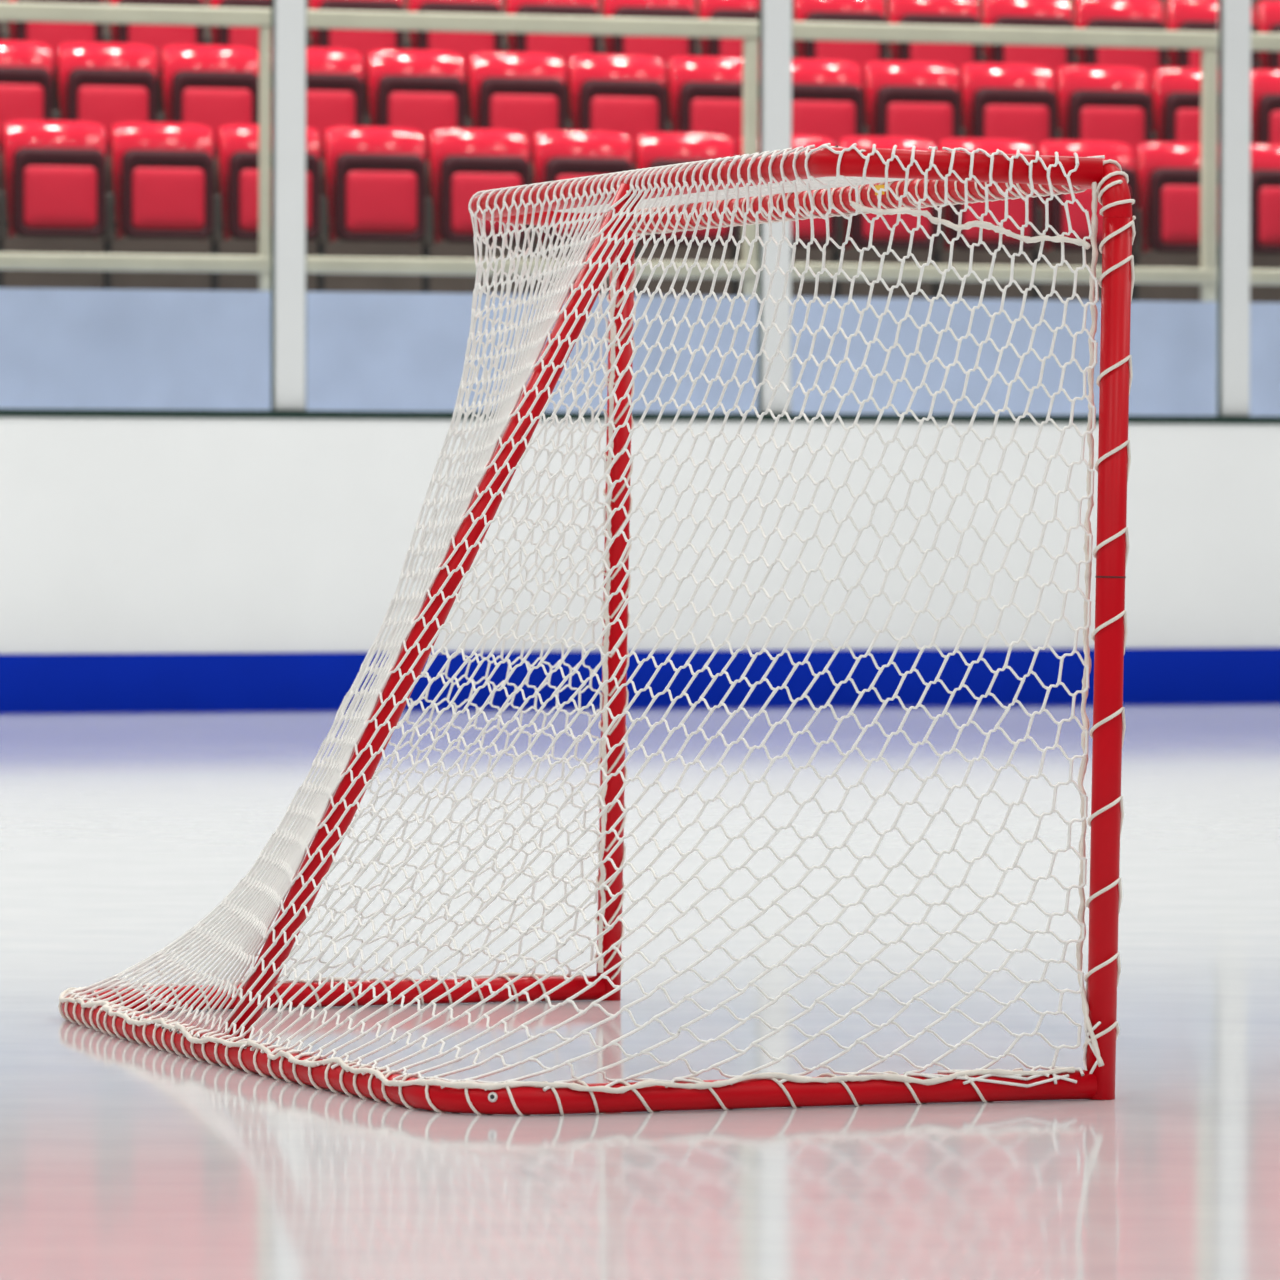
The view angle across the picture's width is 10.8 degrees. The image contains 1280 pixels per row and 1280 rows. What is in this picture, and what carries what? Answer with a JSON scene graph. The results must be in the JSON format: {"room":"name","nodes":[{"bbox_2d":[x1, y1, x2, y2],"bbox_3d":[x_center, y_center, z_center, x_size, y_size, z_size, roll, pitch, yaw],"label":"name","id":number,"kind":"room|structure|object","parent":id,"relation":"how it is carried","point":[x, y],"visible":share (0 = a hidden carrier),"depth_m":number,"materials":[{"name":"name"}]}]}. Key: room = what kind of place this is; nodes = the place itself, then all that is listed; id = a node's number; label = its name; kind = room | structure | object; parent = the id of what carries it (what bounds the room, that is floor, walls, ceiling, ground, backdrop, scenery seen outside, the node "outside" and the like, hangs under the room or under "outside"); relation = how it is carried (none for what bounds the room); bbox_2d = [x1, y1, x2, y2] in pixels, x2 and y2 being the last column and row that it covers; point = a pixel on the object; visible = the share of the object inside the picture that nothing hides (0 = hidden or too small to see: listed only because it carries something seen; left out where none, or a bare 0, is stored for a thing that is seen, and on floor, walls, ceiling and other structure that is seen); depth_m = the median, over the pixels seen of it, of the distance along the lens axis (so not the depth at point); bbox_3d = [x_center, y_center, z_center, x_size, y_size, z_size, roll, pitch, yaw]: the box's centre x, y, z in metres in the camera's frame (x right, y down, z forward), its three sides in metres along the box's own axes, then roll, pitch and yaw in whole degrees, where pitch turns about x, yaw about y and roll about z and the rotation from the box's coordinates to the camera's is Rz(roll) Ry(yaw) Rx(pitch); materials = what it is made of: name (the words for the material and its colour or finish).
{"room":"arena","nodes":[
{"label":"arena","id":0,"kind":"room"},
{"bbox_2d":[0,703,1279,1279],"bbox_3d":[-0.001,0.503,15.515,32.000,0.060,35.000,0,1,0],"label":"floor","id":1,"kind":"structure","parent":0,"point":[121,833],"depth_m":10.25,"materials":[{"name":"white ice"}]},
{"bbox_2d":[58,143,1135,1115],"bbox_3d":[-0.151,-0.040,9.749,1.022,1.286,1.930,0,1,-21],"label":"goal","id":2,"kind":"object","parent":1,"relation":"on","point":[825,181],"visible":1,"depth_m":9.29,"materials":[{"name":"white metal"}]},
{"bbox_2d":[0,417,1279,653],"bbox_3d":[0.456,-0.288,25.673,19.000,1.083,0.144,0,1,-18],"label":"boards","id":3,"kind":"object","parent":1,"relation":"on","point":[118,535],"visible":0.5,"depth_m":25.45,"materials":[{"name":"white plastic"}]},
{"bbox_2d":[0,648,1279,712],"bbox_3d":[0.478,0.147,25.610,19.000,0.215,0.012,0,1,-18],"label":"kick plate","id":4,"kind":"object","parent":3,"relation":"attached to","point":[162,682],"depth_m":25.47,"materials":[{"name":"blue plastic"}]},
{"bbox_2d":[0,409,1279,423],"bbox_3d":[0.458,-0.846,25.660,19.000,0.030,0.164,0,1,-18],"label":"sill","id":5,"kind":"structure","parent":3,"relation":"on","point":[54,413],"depth_m":25.36,"materials":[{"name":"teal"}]},
{"bbox_2d":[271,0,271,237],"bbox_3d":[-4.981,-1.978,23.900,7.578,2.286,0.014,0,1,-18],"label":"window","id":6,"kind":"structure","parent":5,"relation":"on","point":[271,0],"depth_m":25.04,"materials":[{"name":"clear glass"}]},
{"bbox_2d":[270,0,306,410],"bbox_3d":[-1.306,-1.996,25.067,0.132,2.286,0.080,0,1,-18],"label":"stanchion","id":7,"kind":"object","parent":5,"relation":"on","point":[289,17],"visible":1,"depth_m":25.04,"materials":[{"name":"white metal"}]},
{"bbox_2d":[758,0,759,412],"bbox_3d":[-0.395,-2.000,25.351,1.775,2.286,0.012,0,1,-18],"label":"window","id":8,"kind":"structure","parent":5,"relation":"on","point":[759,0],"depth_m":25.63,"materials":[{"name":"clear glass"}]},
{"bbox_2d":[757,0,791,412],"bbox_3d":[0.512,-2.004,25.642,0.129,2.286,0.080,0,1,-18],"label":"stanchion","id":9,"kind":"object","parent":5,"relation":"on","point":[775,52],"visible":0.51,"depth_m":25.61,"materials":[{"name":"white metal"}]},
{"bbox_2d":[1217,0,1219,415],"bbox_3d":[1.410,-2.008,25.922,1.751,2.286,0.015,0,1,-17],"label":"window","id":10,"kind":"structure","parent":5,"relation":"on","point":[1218,0],"depth_m":26.19,"materials":[{"name":"clear glass"}]},
{"bbox_2d":[1216,0,1250,415],"bbox_3d":[2.306,-2.012,26.209,0.130,2.286,0.080,0,1,-18],"label":"stanchion","id":11,"kind":"object","parent":5,"relation":"on","point":[1235,15],"visible":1,"depth_m":26.18,"materials":[{"name":"white metal"}]},
{"bbox_2d":[0,288,1279,415],"bbox_3d":[0.013,-0.579,27.069,19.000,1.600,0.180,0,1,-18],"label":"wall","id":12,"kind":"structure","parent":0,"point":[60,348],"depth_m":26.78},
{"bbox_2d":[0,2,1279,301],"bbox_3d":[0.017,-1.934,27.039,19.000,1.112,0.051,0,1,-18],"label":"railing","id":13,"kind":"object","parent":12,"relation":"on","point":[747,30],"visible":0.7,"depth_m":27.03,"materials":[{"name":"white metal"}]},
{"bbox_2d":[0,0,1279,302],"bbox_3d":[-1.041,-1.400,30.389,19.000,3.093,6.819,0,1,-18],"label":"bleachers","id":14,"kind":"structure","parent":0,"point":[48,279],"depth_m":28.95,"materials":[{"name":"concrete"}]},
{"bbox_2d":[0,40,52,152],"bbox_3d":[-2.727,-2.151,28.640,0.462,0.799,0.235,0,1,-18],"label":"seat","id":15,"kind":"object","parent":14,"relation":"on","point":[26,72],"visible":0.65,"depth_m":28.57,"materials":[{"name":"red plastic"}]},
{"bbox_2d":[1,0,103,75],"bbox_3d":[-2.588,-2.559,29.619,0.462,0.799,0.235,0,1,-18],"label":"seat","id":16,"kind":"object","parent":14,"relation":"on","point":[53,34],"visible":0.21,"depth_m":29.51,"materials":[{"name":"red plastic"}]},
{"bbox_2d":[0,120,105,287],"bbox_3d":[-2.433,-1.745,27.798,0.462,0.799,0.235,0,1,-18],"label":"seat","id":17,"kind":"object","parent":14,"relation":"on","point":[54,172],"visible":0.87,"depth_m":27.71,"materials":[{"name":"red plastic"}]},
{"bbox_2d":[52,42,156,154],"bbox_3d":[-2.293,-2.153,28.777,0.462,0.799,0.235,0,1,-18],"label":"seat","id":18,"kind":"object","parent":14,"relation":"on","point":[106,85],"visible":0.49,"depth_m":28.70,"materials":[{"name":"red plastic"}]},
{"bbox_2d":[103,0,204,77],"bbox_3d":[-2.153,-2.561,29.756,0.462,0.799,0.235,0,1,-18],"label":"seat","id":19,"kind":"object","parent":14,"relation":"on","point":[157,37],"visible":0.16,"depth_m":29.65,"materials":[{"name":"red plastic"}]},
{"bbox_2d":[102,122,213,288],"bbox_3d":[-1.999,-1.747,27.935,0.462,0.799,0.235,0,1,-18],"label":"seat","id":20,"kind":"object","parent":14,"relation":"on","point":[162,173],"visible":0.84,"depth_m":27.86,"materials":[{"name":"red plastic"}]},
{"bbox_2d":[157,44,258,156],"bbox_3d":[-1.858,-2.155,28.914,0.462,0.799,0.235,0,1,-18],"label":"seat","id":21,"kind":"object","parent":14,"relation":"on","point":[213,87],"visible":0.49,"depth_m":28.83,"materials":[{"name":"red plastic"}]},
{"bbox_2d":[204,0,270,53],"bbox_3d":[-1.719,-2.563,29.893,0.462,0.799,0.235,0,1,-18],"label":"seat","id":22,"kind":"object","parent":14,"relation":"on","point":[219,35],"visible":0.12,"depth_m":29.76,"materials":[{"name":"red plastic"}]},
{"bbox_2d":[209,124,319,289],"bbox_3d":[-1.564,-1.749,28.072,0.462,0.799,0.235,0,1,-18],"label":"seat","id":23,"kind":"object","parent":14,"relation":"on","point":[236,206],"visible":0.57,"depth_m":28.01,"materials":[{"name":"red plastic"}]},
{"bbox_2d":[306,47,362,158],"bbox_3d":[-1.424,-2.157,29.052,0.462,0.799,0.235,0,1,-18],"label":"seat","id":24,"kind":"object","parent":14,"relation":"on","point":[334,75],"visible":0.27,"depth_m":28.98,"materials":[{"name":"red plastic"}]},
{"bbox_2d":[307,0,403,82],"bbox_3d":[-1.285,-2.565,30.031,0.462,0.799,0.235,0,1,-18],"label":"seat","id":25,"kind":"object","parent":14,"relation":"on","point":[362,41],"visible":0.2,"depth_m":29.93,"materials":[{"name":"red plastic"}]},
{"bbox_2d":[315,126,425,291],"bbox_3d":[-1.130,-1.751,28.210,0.462,0.799,0.235,0,1,-18],"label":"seat","id":26,"kind":"object","parent":14,"relation":"on","point":[375,177],"visible":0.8,"depth_m":28.13,"materials":[{"name":"red plastic"}]},
{"bbox_2d":[363,49,464,160],"bbox_3d":[-0.990,-2.159,29.189,0.462,0.799,0.235,0,1,-18],"label":"seat","id":27,"kind":"object","parent":14,"relation":"on","point":[423,91],"visible":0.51,"depth_m":29.11,"materials":[{"name":"red plastic"}]},
{"bbox_2d":[404,0,501,84],"bbox_3d":[-0.851,-2.567,30.168,0.462,0.799,0.235,0,1,-18],"label":"seat","id":28,"kind":"object","parent":14,"relation":"on","point":[464,44],"visible":0.32,"depth_m":30.07,"materials":[{"name":"red plastic"}]},
{"bbox_2d":[420,128,529,292],"bbox_3d":[-0.696,-1.753,28.347,0.462,0.799,0.235,0,1,-18],"label":"seat","id":29,"kind":"object","parent":14,"relation":"on","point":[463,162],"visible":0.66,"depth_m":28.27,"materials":[{"name":"red plastic"}]},
{"bbox_2d":[465,51,565,162],"bbox_3d":[-0.556,-2.161,29.327,0.462,0.799,0.235,0,1,-18],"label":"seat","id":30,"kind":"object","parent":14,"relation":"on","point":[525,92],"visible":0.52,"depth_m":29.25,"materials":[{"name":"red plastic"}]},
{"bbox_2d":[502,0,599,86],"bbox_3d":[-0.416,-2.569,30.306,0.462,0.799,0.235,0,1,-18],"label":"seat","id":31,"kind":"object","parent":14,"relation":"on","point":[564,46],"visible":0.26,"depth_m":30.22,"materials":[{"name":"red plastic"}]},
{"bbox_2d":[526,130,633,293],"bbox_3d":[-0.262,-1.755,28.485,0.462,0.799,0.235,0,1,-18],"label":"seat","id":32,"kind":"object","parent":14,"relation":"on","point":[557,154],"visible":0.37,"depth_m":28.44,"materials":[{"name":"red plastic"}]},
{"bbox_2d":[566,54,665,163],"bbox_3d":[-0.121,-2.163,29.464,0.462,0.799,0.235,0,1,-18],"label":"seat","id":33,"kind":"object","parent":14,"relation":"on","point":[621,93],"visible":0.53,"depth_m":29.39,"materials":[{"name":"red plastic"}]},
{"bbox_2d":[600,0,695,88],"bbox_3d":[0.018,-2.571,30.443,0.462,0.799,0.235,0,1,-18],"label":"seat","id":34,"kind":"object","parent":14,"relation":"on","point":[663,48],"visible":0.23,"depth_m":30.36,"materials":[{"name":"red plastic"}]},
{"bbox_2d":[634,132,735,294],"bbox_3d":[0.173,-1.757,28.622,0.462,0.799,0.235,0,1,-18],"label":"seat","id":35,"kind":"object","parent":14,"relation":"on","point":[653,149],"visible":0.3,"depth_m":28.60,"materials":[{"name":"red plastic"}]},
{"bbox_2d":[666,56,742,155],"bbox_3d":[0.313,-2.165,29.601,0.462,0.799,0.235,0,1,-18],"label":"seat","id":36,"kind":"object","parent":14,"relation":"on","point":[705,92],"visible":0.39,"depth_m":29.51,"materials":[{"name":"red plastic"}]},
{"bbox_2d":[696,0,757,56],"bbox_3d":[0.452,-2.573,30.581,0.462,0.799,0.235,0,1,-18],"label":"seat","id":37,"kind":"object","parent":14,"relation":"on","point":[707,9],"visible":0.19,"depth_m":30.47,"materials":[{"name":"red plastic"}]},
{"bbox_2d":[730,135,837,295],"bbox_3d":[0.607,-1.759,28.759,0.462,0.799,0.235,0,1,-18],"label":"seat","id":38,"kind":"object","parent":14,"relation":"on","point":[797,140],"visible":0.24,"depth_m":28.71,"materials":[{"name":"red plastic"}]},
{"bbox_2d":[792,58,862,146],"bbox_3d":[0.747,-2.167,29.739,0.462,0.799,0.235,0,1,-18],"label":"seat","id":39,"kind":"object","parent":14,"relation":"on","point":[827,94],"visible":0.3,"depth_m":29.66,"materials":[{"name":"red plastic"}]},
{"bbox_2d":[792,0,886,92],"bbox_3d":[0.887,-2.575,30.718,0.462,0.799,0.235,0,1,-18],"label":"seat","id":40,"kind":"object","parent":14,"relation":"on","point":[834,11],"visible":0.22,"depth_m":30.64,"materials":[{"name":"red plastic"}]},
{"bbox_2d":[831,136,938,297],"bbox_3d":[1.041,-1.761,28.897,0.462,0.799,0.235,0,1,-18],"label":"seat","id":41,"kind":"object","parent":14,"relation":"on","point":[860,227],"visible":0.3,"depth_m":28.83,"materials":[{"name":"red plastic"}]},
{"bbox_2d":[863,60,960,150],"bbox_3d":[1.182,-2.169,29.876,0.462,0.799,0.235,0,1,-18],"label":"seat","id":42,"kind":"object","parent":14,"relation":"on","point":[919,99],"visible":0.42,"depth_m":29.80,"materials":[{"name":"red plastic"}]},
{"bbox_2d":[887,0,980,94],"bbox_3d":[1.321,-2.577,30.855,0.462,0.799,0.235,0,1,-18],"label":"seat","id":43,"kind":"object","parent":14,"relation":"on","point":[916,12],"visible":0.31,"depth_m":30.78,"materials":[{"name":"red plastic"}]},
{"bbox_2d":[932,138,1037,298],"bbox_3d":[1.476,-1.763,29.034,0.462,0.799,0.235,0,1,-18],"label":"seat","id":44,"kind":"object","parent":14,"relation":"on","point":[1016,207],"visible":0.41,"depth_m":28.96,"materials":[{"name":"red plastic"}]},
{"bbox_2d":[961,63,1056,154],"bbox_3d":[1.616,-2.171,30.014,0.462,0.799,0.235,0,1,-18],"label":"seat","id":45,"kind":"object","parent":14,"relation":"on","point":[1018,101],"visible":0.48,"depth_m":29.94,"materials":[{"name":"red plastic"}]},
{"bbox_2d":[981,0,1073,94],"bbox_3d":[1.755,-2.579,30.993,0.462,0.799,0.235,0,1,-18],"label":"seat","id":46,"kind":"object","parent":14,"relation":"on","point":[997,13],"visible":0.39,"depth_m":30.92,"materials":[{"name":"red plastic"}]},
{"bbox_2d":[1030,140,1136,299],"bbox_3d":[1.910,-1.765,29.172,0.462,0.799,0.235,0,1,-18],"label":"seat","id":47,"kind":"object","parent":14,"relation":"on","point":[1120,152],"visible":0.51,"depth_m":29.12,"materials":[{"name":"red plastic"}]},
{"bbox_2d":[1056,65,1151,172],"bbox_3d":[2.050,-2.173,30.151,0.462,0.799,0.235,0,1,-18],"label":"seat","id":48,"kind":"object","parent":14,"relation":"on","point":[1095,102],"visible":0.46,"depth_m":30.08,"materials":[{"name":"red plastic"}]},
{"bbox_2d":[1074,0,1166,96],"bbox_3d":[2.189,-2.581,31.130,0.462,0.799,0.235,0,1,-18],"label":"seat","id":49,"kind":"object","parent":14,"relation":"on","point":[1088,14],"visible":0.36,"depth_m":31.06,"materials":[{"name":"red plastic"}]},
{"bbox_2d":[1132,142,1200,300],"bbox_3d":[2.344,-1.767,29.309,0.462,0.799,0.235,0,1,-18],"label":"seat","id":50,"kind":"object","parent":14,"relation":"on","point":[1168,174],"visible":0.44,"depth_m":29.20,"materials":[{"name":"red plastic"}]},
{"bbox_2d":[1151,67,1200,141],"bbox_3d":[2.484,-2.175,30.288,0.462,0.799,0.235,0,1,-18],"label":"seat","id":51,"kind":"object","parent":14,"relation":"on","point":[1175,91],"visible":0.25,"depth_m":30.20,"materials":[{"name":"red plastic"}]},
{"bbox_2d":[1165,0,1257,69],"bbox_3d":[2.624,-2.583,31.267,0.462,0.799,0.235,0,1,-18],"label":"seat","id":52,"kind":"object","parent":14,"relation":"on","point":[1180,15],"visible":0.18,"depth_m":31.21,"materials":[{"name":"red plastic"}]},
{"bbox_2d":[1250,143,1279,253],"bbox_3d":[2.778,-1.769,29.446,0.462,0.799,0.235,0,1,-18],"label":"seat","id":53,"kind":"object","parent":14,"relation":"on","point":[1265,158],"visible":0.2,"depth_m":29.31,"materials":[{"name":"red plastic"}]},
{"bbox_2d":[1251,69,1279,143],"bbox_3d":[2.919,-2.177,30.426,0.462,0.799,0.235,0,1,-18],"label":"seat","id":54,"kind":"object","parent":14,"relation":"on","point":[1265,83],"visible":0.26,"depth_m":30.34,"materials":[{"name":"red plastic"}]},
{"bbox_2d":[1256,0,1279,68],"bbox_3d":[3.058,-2.585,31.405,0.462,0.799,0.235,0,1,-18],"label":"seat","id":55,"kind":"object","parent":14,"relation":"on","point":[1268,11],"visible":0.23,"depth_m":31.34,"materials":[{"name":"red plastic"}]},
{"bbox_2d":[403,0,1260,20],"bbox_3d":[-2.095,-3.928,33.686,19.000,8.000,0.190,0,1,-18],"label":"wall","id":56,"kind":"structure","parent":0,"point":[1254,2],"depth_m":34.97,"materials":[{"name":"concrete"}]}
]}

